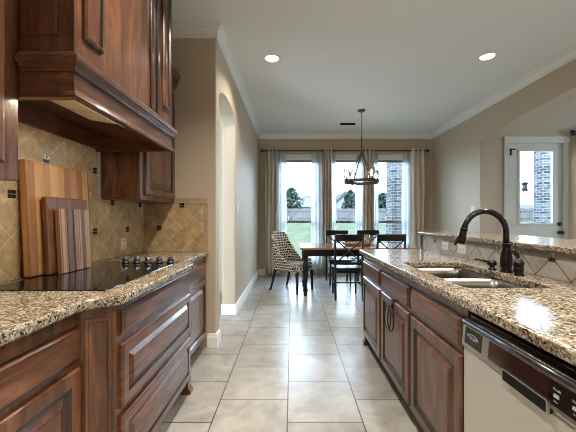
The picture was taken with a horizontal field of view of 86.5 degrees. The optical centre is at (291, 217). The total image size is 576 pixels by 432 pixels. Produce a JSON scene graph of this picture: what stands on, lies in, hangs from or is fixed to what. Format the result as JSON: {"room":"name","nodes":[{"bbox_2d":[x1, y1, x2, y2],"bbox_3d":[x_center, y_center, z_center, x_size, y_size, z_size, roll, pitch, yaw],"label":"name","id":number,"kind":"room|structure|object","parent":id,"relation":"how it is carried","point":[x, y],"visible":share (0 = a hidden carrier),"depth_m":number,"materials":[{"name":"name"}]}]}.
{"room":"kitchen","nodes":[
{"label":"kitchen","id":0,"kind":"room"},
{"bbox_2d":[2,152,142,282],"bbox_3d":[-1.485,-0.295,-0.050,0.150,3.040,5.900,0,0,0],"label":"wall","id":1,"kind":"structure","parent":0,"point":[99,153],"depth_m":2.25,"materials":[{"name":"beige paint"}]},
{"bbox_2d":[0,0,17,180],"bbox_3d":[-1.232,-0.770,0.754,0.344,1.249,0.909,0,0,0],"label":"upper cabinet","id":2,"kind":"object","parent":1,"relation":"attached to","point":[8,8],"visible":1,"depth_m":1.17,"materials":[{"name":"brown wood"}]},
{"bbox_2d":[0,122,143,282],"bbox_3d":[-1.401,-0.104,1.518,0.009,0.831,2.737,0,0,0],"label":"tile backsplash","id":3,"kind":"structure","parent":1,"relation":"attached to","point":[111,221],"depth_m":1.92,"materials":[{"name":"tile"}]},
{"bbox_2d":[121,238,125,249],"bbox_3d":[-1.395,0.213,2.535,0.009,0.090,0.075,0,0,0],"label":"power outlet","id":4,"kind":"object","parent":3,"relation":"attached to","point":[123,240],"visible":1,"depth_m":2.53,"materials":[{"name":"beige plastic"}]},
{"bbox_2d":[14,0,178,151],"bbox_3d":[-1.117,-1.085,1.708,0.576,1.220,1.057,0,0,0],"label":"range hood","id":5,"kind":"object","parent":1,"relation":"attached to","point":[95,74],"visible":0.99,"depth_m":1.53,"materials":[{"name":"brown wood"}]},
{"bbox_2d":[102,65,180,203],"bbox_3d":[-1.224,-0.741,2.569,0.351,1.209,0.638,0,0,0],"label":"upper cabinet","id":6,"kind":"object","parent":1,"relation":"attached to","point":[135,177],"visible":0.49,"depth_m":2.30,"materials":[{"name":"brown wood"}]},
{"bbox_2d":[172,38,214,346],"bbox_3d":[-1.147,-0.295,2.957,0.826,3.040,0.116,0,0,0],"label":"wall","id":7,"kind":"structure","parent":0,"point":[193,58],"depth_m":2.90,"materials":[{"name":"beige paint"}]},
{"bbox_2d":[144,198,207,250],"bbox_3d":[-1.097,0.062,2.893,0.605,0.498,0.011,0,0,0],"label":"tile backsplash","id":8,"kind":"structure","parent":7,"relation":"attached to","point":[182,225],"depth_m":2.89,"materials":[{"name":"tile"}]},
{"bbox_2d":[207,329,220,347],"bbox_3d":[-0.799,1.159,2.960,0.191,0.132,0.152,0,0,0],"label":"baseboard","id":9,"kind":"structure","parent":7,"relation":"attached to","point":[213,339],"depth_m":2.88,"materials":[{"name":"white wood"}]},
{"bbox_2d":[219,114,221,291],"bbox_3d":[-1.597,-0.295,4.110,1.405,3.040,2.180,0,0,0],"label":"wall","id":10,"kind":"structure","parent":0,"point":[220,122],"depth_m":5.10,"materials":[{"name":"beige paint"}]},
{"bbox_2d":[215,38,257,332],"bbox_3d":[-0.807,-0.295,4.740,0.175,3.040,3.680,0,0,0],"label":"wall","id":11,"kind":"structure","parent":0,"point":[239,136],"depth_m":3.89,"materials":[{"name":"beige paint"}]},
{"bbox_2d":[172,22,575,138],"bbox_3d":[0.810,-1.759,1.790,4.440,0.112,9.580,0,0,0],"label":"crown molding","id":12,"kind":"structure","parent":11,"relation":"attached to","point":[216,30],"depth_m":4.12,"materials":[{"name":"white"}]},
{"bbox_2d":[156,275,423,431],"bbox_3d":[3.000,1.275,1.775,12.000,0.100,9.950,0,0,0],"label":"floor","id":13,"kind":"structure","parent":0,"point":[287,361],"depth_m":2.40,"materials":[{"name":"tile"}]},
{"bbox_2d":[0,312,80,431],"bbox_3d":[-1.101,0.788,0.667,0.607,0.874,1.035,0,0,0],"label":"base cabinet","id":14,"kind":"object","parent":13,"relation":"on","point":[40,370],"visible":0.97,"depth_m":0.99,"materials":[{"name":"brown wood"}]},
{"bbox_2d":[80,271,192,431],"bbox_3d":[-1.048,0.788,1.692,0.715,0.874,1.016,0,0,0],"label":"base cabinet","id":15,"kind":"object","parent":13,"relation":"on","point":[135,354],"visible":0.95,"depth_m":1.37,"materials":[{"name":"brown wood"}]},
{"bbox_2d":[0,251,207,346],"bbox_3d":[-1.038,0.331,1.518,0.719,0.040,2.737,0,0,0],"label":"countertop","id":16,"kind":"structure","parent":15,"relation":"on","point":[22,313],"depth_m":1.20,"materials":[{"name":"beige stone"}]},
{"bbox_2d":[18,159,91,277],"bbox_3d":[-1.362,0.002,1.798,0.069,0.605,0.485,0,0,0],"label":"cutting board","id":17,"kind":"object","parent":16,"relation":"on","point":[37,180],"visible":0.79,"depth_m":1.62,"materials":[{"name":"brown wood"}]},
{"bbox_2d":[0,256,179,290],"bbox_3d":[-1.059,0.287,1.735,0.532,0.048,0.870,0,0,0],"label":"cooktop","id":18,"kind":"object","parent":16,"relation":"in","point":[105,275],"visible":0.99,"depth_m":1.57,"materials":[{"name":"black glass"}]},
{"bbox_2d":[42,196,87,274],"bbox_3d":[-1.311,0.095,1.790,0.047,0.420,0.330,0,0,0],"label":"cutting board","id":19,"kind":"object","parent":18,"relation":"on","point":[49,204],"visible":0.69,"depth_m":1.65,"materials":[{"name":"brown wood"}]},
{"bbox_2d":[55,209,90,273],"bbox_3d":[-1.268,0.127,1.782,0.052,0.356,0.235,0,0,0],"label":"cutting board","id":20,"kind":"object","parent":18,"relation":"on","point":[71,225],"visible":1,"depth_m":1.74,"materials":[{"name":"brown wood"}]},
{"bbox_2d":[189,257,205,358],"bbox_3d":[-1.101,0.788,2.548,0.607,0.874,0.694,0,0,0],"label":"base cabinet","id":21,"kind":"object","parent":13,"relation":"on","point":[197,291],"visible":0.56,"depth_m":2.61,"materials":[{"name":"brown wood"}]},
{"bbox_2d":[269,231,312,294],"bbox_3d":[-0.018,0.732,5.233,0.638,0.997,0.500,0,0,37],"label":"upholstered chair","id":22,"kind":"object","parent":13,"relation":"on","point":[286,258],"visible":0.94,"depth_m":5.21,"materials":[{"name":"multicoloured fabric"}]},
{"bbox_2d":[325,230,351,285],"bbox_3d":[0.875,0.734,5.764,0.452,0.987,0.518,0,0,0],"label":"dining chair","id":23,"kind":"object","parent":13,"relation":"on","point":[327,232],"visible":0.62,"depth_m":5.93,"materials":[{"name":"black paint"}]},
{"bbox_2d":[331,234,363,300],"bbox_3d":[0.850,0.734,4.756,0.452,0.987,0.518,0,0,0],"label":"dining chair","id":24,"kind":"object","parent":13,"relation":"on","point":[341,267],"visible":0.99,"depth_m":4.56,"materials":[{"name":"black paint"}]},
{"bbox_2d":[299,243,419,295],"bbox_3d":[1.105,0.843,5.160,1.950,0.765,0.920,0,0,0],"label":"dining table","id":25,"kind":"object","parent":13,"relation":"on","point":[308,249],"visible":0.44,"depth_m":4.77,"materials":[{"name":"brown stained wood"},{"name":"black painted wood"}]},
{"bbox_2d":[342,242,373,245],"bbox_3d":[1.100,0.431,5.120,0.540,0.057,0.240,0,0,0],"label":"wooden bowl","id":26,"kind":"object","parent":25,"relation":"on","point":[344,243],"visible":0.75,"depth_m":5.04,"materials":[{"name":"brown wood"}]},
{"bbox_2d":[357,230,379,280],"bbox_3d":[1.490,0.734,5.764,0.452,0.987,0.518,0,0,0],"label":"dining chair","id":27,"kind":"object","parent":13,"relation":"on","point":[370,232],"visible":0.34,"depth_m":5.99,"materials":[{"name":"black paint"}]},
{"bbox_2d":[362,256,382,360],"bbox_3d":[1.002,0.788,2.675,0.647,0.874,0.630,0,0,0],"label":"base cabinet","id":28,"kind":"object","parent":13,"relation":"on","point":[372,288],"visible":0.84,"depth_m":2.60,"materials":[{"name":"brown wood"}]},
{"bbox_2d":[376,234,405,248],"bbox_3d":[1.475,0.734,4.756,0.452,0.987,0.518,0,0,0],"label":"dining chair","id":29,"kind":"object","parent":13,"relation":"on","point":[380,237],"visible":0.31,"depth_m":4.51,"materials":[{"name":"black paint"}]},
{"bbox_2d":[381,266,525,431],"bbox_3d":[1.002,0.788,1.787,0.647,0.874,1.144,0,0,0],"label":"base cabinet","id":30,"kind":"object","parent":13,"relation":"on","point":[423,354],"visible":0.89,"depth_m":1.56,"materials":[{"name":"brown wood"}]},
{"bbox_2d":[384,299,395,331],"bbox_3d":[0.673,0.656,2.070,0.053,0.207,0.176,0,0,0],"label":"towel ring","id":31,"kind":"object","parent":30,"relation":"hanging from","point":[391,306],"visible":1,"depth_m":2.06,"materials":[{"name":"black paint"}]},
{"bbox_2d":[359,249,575,366],"bbox_3d":[0.998,0.331,1.600,0.672,0.040,2.900,0,0,0],"label":"countertop","id":32,"kind":"structure","parent":30,"relation":"on","point":[542,313],"depth_m":1.20,"materials":[{"name":"beige stone"}]},
{"bbox_2d":[417,268,524,287],"bbox_3d":[0.975,0.461,1.765,0.407,0.220,0.801,0,0,0],"label":"sink","id":33,"kind":"object","parent":32,"relation":"in","point":[461,277],"visible":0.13,"depth_m":1.78,"materials":[{"name":"grey metal"}]},
{"bbox_2d":[417,268,490,278],"bbox_3d":[0.975,0.461,1.972,0.407,0.220,0.386,0,0,0],"label":"basin","id":34,"kind":"object","parent":33,"relation":"in","point":[444,273],"depth_m":2.16,"materials":[{"name":"silver metal"}]},
{"bbox_2d":[444,279,524,287],"bbox_3d":[0.975,0.451,1.563,0.407,0.200,0.398,0,0,0],"label":"basin","id":35,"kind":"object","parent":33,"relation":"in","point":[469,283],"depth_m":1.76,"materials":[{"name":"silver metal"}]},
{"bbox_2d":[454,208,512,272],"bbox_3d":[1.102,0.128,1.802,0.334,0.366,0.141,0,0,0],"label":"gooseneck faucet","id":36,"kind":"object","parent":32,"relation":"on","point":[506,258],"visible":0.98,"depth_m":1.75,"materials":[{"name":"black metal"}]},
{"bbox_2d":[509,249,524,275],"bbox_3d":[1.217,0.238,1.655,0.070,0.146,0.054,0,0,0],"label":"soap dispenser","id":37,"kind":"object","parent":32,"relation":"on","point":[518,264],"visible":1,"depth_m":1.64,"materials":[{"name":"black metal"}]},
{"bbox_2d":[462,314,575,431],"bbox_3d":[0.970,0.802,0.907,0.620,0.845,0.605,0,0,0],"label":"dishwasher","id":38,"kind":"object","parent":13,"relation":"on","point":[512,384],"visible":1,"depth_m":0.95,"materials":[{"name":"beige metal"}]},
{"bbox_2d":[258,139,432,268],"bbox_3d":[1.140,-0.295,6.660,4.320,3.040,0.160,0,0,0],"label":"wall","id":39,"kind":"structure","parent":0,"point":[280,144],"depth_m":6.58,"materials":[{"name":"beige paint"}]},
{"bbox_2d":[221,269,360,314],"bbox_3d":[1.202,1.159,5.227,4.195,0.132,2.706,0,0,0],"label":"baseboard","id":40,"kind":"structure","parent":39,"relation":"attached to","point":[226,309],"depth_m":4.50,"materials":[{"name":"white wood"}]},
{"bbox_2d":[287,220,310,261],"bbox_3d":[0.150,-0.214,6.635,0.860,2.328,0.150,0,0,0],"label":"window","id":41,"kind":"structure","parent":39,"relation":"in","point":[288,221],"depth_m":6.63,"materials":[{"name":"grey"}]},
{"bbox_2d":[286,154,311,162],"bbox_3d":[0.150,-1.288,6.612,0.840,0.175,0.047,0,0,0],"label":"roller shade","id":42,"kind":"object","parent":39,"relation":"attached to","point":[291,158],"visible":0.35,"depth_m":6.59,"materials":[{"name":"white fabric"}]},
{"bbox_2d":[260,149,428,152],"bbox_3d":[1.115,-1.410,6.508,3.562,0.080,0.145,0,0,0],"label":"curtain rod","id":43,"kind":"object","parent":39,"relation":"attached to","point":[261,150],"visible":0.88,"depth_m":6.45,"materials":[{"name":"grey metal"}]},
{"bbox_2d":[265,148,276,274],"bbox_3d":[-0.437,-0.130,6.460,0.257,2.670,0.097,0,0,0],"label":"drape","id":44,"kind":"object","parent":43,"relation":"hanging from","point":[271,156],"visible":0.84,"depth_m":6.46,"materials":[{"name":"beige fabric"}]},
{"bbox_2d":[323,148,331,274],"bbox_3d":[0.743,-0.130,6.463,0.194,2.670,0.099,0,0,0],"label":"drape","id":45,"kind":"object","parent":43,"relation":"hanging from","point":[327,155],"visible":0.77,"depth_m":6.45,"materials":[{"name":"beige fabric"}]},
{"bbox_2d":[363,148,373,241],"bbox_3d":[1.620,-0.130,6.467,0.236,2.670,0.096,0,0,0],"label":"drape","id":46,"kind":"object","parent":43,"relation":"hanging from","point":[368,201],"visible":0.62,"depth_m":6.45,"materials":[{"name":"beige fabric"}]},
{"bbox_2d":[411,148,424,245],"bbox_3d":[2.661,-0.130,6.465,0.310,2.670,0.099,0,0,0],"label":"drape","id":47,"kind":"object","parent":43,"relation":"hanging from","point":[417,157],"visible":0.68,"depth_m":6.45,"materials":[{"name":"beige fabric"}]},
{"bbox_3d":[1.140,-1.390,6.540,3.120,0.010,0.010,0,0,0],"label":"rod","id":48,"kind":"object","parent":43,"relation":"attached to","visible":0},
{"bbox_2d":[277,153,286,274],"bbox_3d":[-0.218,-0.090,6.539,0.222,2.590,0.034,0,0,0],"label":"sheer curtain","id":49,"kind":"object","parent":48,"relation":"hanging from","point":[281,157],"visible":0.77,"depth_m":6.54,"materials":[{"name":"white fabric"}]},
{"bbox_2d":[311,153,322,274],"bbox_3d":[0.534,-0.090,6.539,0.255,2.590,0.034,0,0,0],"label":"sheer curtain","id":50,"kind":"object","parent":48,"relation":"hanging from","point":[316,173],"visible":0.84,"depth_m":6.54,"materials":[{"name":"white fabric"}]},
{"bbox_2d":[331,153,336,273],"bbox_3d":[0.866,-0.090,6.538,0.165,2.590,0.033,0,0,0],"label":"sheer curtain","id":51,"kind":"object","parent":48,"relation":"hanging from","point":[333,163],"visible":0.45,"depth_m":6.53,"materials":[{"name":"white fabric"}]},
{"bbox_2d":[355,153,362,273],"bbox_3d":[1.443,-0.090,6.538,0.188,2.590,0.034,0,0,0],"label":"sheer curtain","id":52,"kind":"object","parent":48,"relation":"hanging from","point":[359,174],"visible":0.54,"depth_m":6.54,"materials":[{"name":"white fabric"}]},
{"bbox_2d":[373,153,378,242],"bbox_3d":[1.770,-0.090,6.539,0.157,2.590,0.036,0,0,0],"label":"sheer curtain","id":53,"kind":"object","parent":48,"relation":"hanging from","point":[375,186],"visible":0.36,"depth_m":6.53,"materials":[{"name":"white fabric"}]},
{"bbox_2d":[402,153,410,243],"bbox_3d":[2.465,-0.090,6.538,0.244,2.590,0.034,0,0,0],"label":"sheer curtain","id":54,"kind":"object","parent":48,"relation":"hanging from","point":[406,157],"visible":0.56,"depth_m":6.54,"materials":[{"name":"white fabric"}]},
{"bbox_2d":[336,220,355,261],"bbox_3d":[1.157,-0.214,6.635,0.855,2.328,0.150,0,0,0],"label":"window","id":55,"kind":"structure","parent":39,"relation":"in","point":[353,259],"depth_m":6.63,"materials":[{"name":"grey"}]},
{"bbox_2d":[336,154,355,162],"bbox_3d":[1.157,-1.288,6.612,0.835,0.175,0.047,0,0,0],"label":"roller shade","id":56,"kind":"object","parent":39,"relation":"attached to","point":[340,158],"visible":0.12,"depth_m":6.59,"materials":[{"name":"white fabric"}]},
{"bbox_2d":[378,220,401,222],"bbox_3d":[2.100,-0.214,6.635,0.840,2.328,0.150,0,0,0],"label":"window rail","id":57,"kind":"structure","parent":39,"relation":"in","point":[379,221],"depth_m":6.63,"materials":[{"name":"grey"}]},
{"bbox_2d":[378,154,401,162],"bbox_3d":[2.100,-1.288,6.612,0.820,0.175,0.047,0,0,0],"label":"roller shade","id":58,"kind":"object","parent":39,"relation":"attached to","point":[382,158],"visible":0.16,"depth_m":6.59,"materials":[{"name":"white fabric"}]},
{"bbox_2d":[172,0,575,132],"bbox_3d":[2.650,-2.220,1.775,11.300,0.810,9.950,0,0,0],"label":"ceiling","id":59,"kind":"structure","parent":0,"point":[413,66],"depth_m":3.36,"materials":[{"name":"white paint"}]},
{"bbox_2d":[263,53,280,62],"bbox_3d":[-0.227,-1.809,3.470,0.204,0.012,0.204,0,0,0],"label":"recessed light","id":60,"kind":"object","parent":59,"relation":"in","point":[270,57],"visible":1,"depth_m":3.46,"materials":[{"name":"white"}]},
{"bbox_2d":[339,122,356,124],"bbox_3d":[1.070,-1.809,5.880,0.320,0.012,0.160,0,0,0],"label":"ceiling vent","id":61,"kind":"object","parent":59,"relation":"in","point":[340,123],"visible":1,"depth_m":5.84,"materials":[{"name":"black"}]},
{"bbox_2d":[343,109,379,184],"bbox_3d":[1.170,-1.198,5.150,0.586,1.235,0.586,0,0,14],"label":"chandelier","id":62,"kind":"object","parent":59,"relation":"hanging from","point":[373,179],"visible":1,"depth_m":5.11,"materials":[{"name":"grey metal"}]},
{"bbox_2d":[477,51,497,60],"bbox_3d":[2.190,-1.809,3.430,0.204,0.012,0.204,0,0,0],"label":"recessed light","id":63,"kind":"object","parent":59,"relation":"in","point":[486,56],"visible":1,"depth_m":3.42,"materials":[{"name":"white"}]},
{"bbox_2d":[426,249,575,284],"bbox_3d":[1.423,0.699,1.640,0.154,1.053,2.980,0,0,0],"label":"wall","id":64,"kind":"structure","parent":0,"point":[426,249],"depth_m":1.77,"materials":[{"name":"beige paint"}]},
{"bbox_2d":[420,235,422,248],"bbox_3d":[1.417,0.699,3.152,0.187,1.053,0.045,0,0,0],"label":"post","id":65,"kind":"object","parent":64,"relation":"attached to","point":[421,237],"visible":0.04,"depth_m":3.13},
{"bbox_2d":[417,231,575,254],"bbox_3d":[1.580,0.156,1.675,0.560,0.032,3.050,0,0,0],"label":"bar","id":66,"kind":"object","parent":64,"relation":"on","point":[557,245],"visible":1,"depth_m":1.99,"materials":[{"name":"stone"}]},
{"bbox_2d":[422,235,575,283],"bbox_3d":[1.339,0.241,1.640,0.014,0.139,2.980,0,0,0],"label":"tile backsplash","id":67,"kind":"structure","parent":64,"relation":"attached to","point":[558,266],"depth_m":1.74,"materials":[{"name":"beige tile"}]},
{"bbox_2d":[442,241,448,250],"bbox_3d":[1.331,0.243,2.660,0.009,0.072,0.115,0,0,0],"label":"power outlet","id":68,"kind":"object","parent":67,"relation":"attached to","point":[445,245],"visible":1,"depth_m":2.65,"materials":[{"name":"white plastic"}]},
{"bbox_2d":[458,244,465,254],"bbox_3d":[1.331,0.245,2.400,0.009,0.072,0.115,0,0,0],"label":"power outlet","id":69,"kind":"object","parent":67,"relation":"attached to","point":[461,248],"visible":1,"depth_m":2.39,"materials":[{"name":"white plastic"}]},
{"bbox_2d":[433,59,575,232],"bbox_3d":[3.165,-0.295,1.790,0.270,3.040,9.580,0,0,0],"label":"wall","id":70,"kind":"structure","parent":0,"point":[464,155],"depth_m":4.93,"materials":[{"name":"beige paint"}]},
{"bbox_2d":[497,99,575,238],"bbox_3d":[5.800,-0.650,5.125,5.000,3.750,0.150,0,0,0],"label":"wall","id":71,"kind":"structure","parent":0,"point":[560,121],"depth_m":5.05,"materials":[{"name":"beige paint"}]},
{"bbox_2d":[520,181,530,191],"bbox_3d":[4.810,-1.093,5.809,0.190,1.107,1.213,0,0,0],"label":"bird feeder","id":72,"kind":"object","parent":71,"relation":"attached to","point":[524,184],"visible":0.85,"depth_m":6.28,"materials":[{"name":"grey metal"}]},
{"bbox_2d":[504,137,568,238],"bbox_3d":[4.019,-0.057,5.050,1.059,2.563,0.130,0,0,0],"label":"door","id":73,"kind":"structure","parent":71,"relation":"in","point":[513,146],"depth_m":5.07,"materials":[{"name":"beige paint"}]},
{"label":"outside","id":74,"kind":"structure","parent":0,"visible":0},
{"bbox_2d":[287,219,533,256],"bbox_3d":[20.000,0.825,62.600,200.000,1.100,114.800,0,0,0],"label":"lawn","id":75,"kind":"structure","parent":74,"point":[297,233],"depth_m":18.57,"materials":[{"name":"green plant"}]},
{"bbox_2d":[286,187,303,215],"bbox_3d":[-0.081,-1.555,32.990,2.651,3.669,2.763,0,0,33],"label":"tree","id":76,"kind":"object","parent":75,"relation":"on","point":[293,196],"visible":0.59,"depth_m":32.47,"materials":[{"name":"green plant"}]},
{"bbox_2d":[295,195,310,219],"bbox_3d":[2.750,-1.750,50.900,5.300,4.050,11.200,0,0,0],"label":"house","id":77,"kind":"structure","parent":75,"relation":"on","point":[306,201],"depth_m":46.00,"materials":[{"name":"grey"}]},
{"bbox_2d":[336,191,346,219],"bbox_3d":[7.900,-1.875,50.500,5.000,4.300,11.800,0,0,0],"label":"house","id":78,"kind":"structure","parent":75,"relation":"on","point":[340,197],"depth_m":45.00,"materials":[{"name":"grey"}]},
{"bbox_2d":[341,189,354,219],"bbox_3d":[6.576,-1.476,34.029,1.869,3.512,1.877,0,0,39],"label":"tree","id":79,"kind":"object","parent":75,"relation":"on","point":[349,198],"visible":0.65,"depth_m":33.66,"materials":[{"name":"green plant"}]},
{"bbox_2d":[378,192,385,216],"bbox_3d":[9.837,-1.261,33.055,2.214,3.084,2.250,0,0,0],"label":"tree","id":80,"kind":"object","parent":75,"relation":"on","point":[381,196],"visible":0.43,"depth_m":32.52,"materials":[{"name":"green plant"}]},
{"bbox_2d":[386,163,401,242],"bbox_3d":[3.065,-0.350,9.025,0.410,3.450,0.550,0,0,0],"label":"brick pillar","id":81,"kind":"structure","parent":75,"relation":"on","point":[393,170],"depth_m":8.75,"materials":[{"name":"grey brick"}]},
{"bbox_2d":[287,208,533,220],"bbox_3d":[11.018,-0.270,25.485,46.035,1.090,0.070,0,0,0],"label":"fence","id":82,"kind":"object","parent":75,"relation":"on","point":[525,214],"visible":0.07,"depth_m":25.50,"materials":[{"name":"grey wood"}]},
{"bbox_2d":[520,204,533,208],"bbox_3d":[39.000,-1.100,55.000,11.000,2.750,11.000,0,0,0],"label":"house","id":83,"kind":"structure","parent":75,"relation":"on","point":[525,206],"depth_m":52.49,"materials":[{"name":"grey"}]},
{"bbox_2d":[534,152,550,222],"bbox_3d":[7.740,-0.400,9.175,0.720,3.550,0.350,0,0,0],"label":"brick pillar","id":84,"kind":"structure","parent":75,"relation":"on","point":[542,160],"depth_m":9.02,"materials":[{"name":"grey brick"}]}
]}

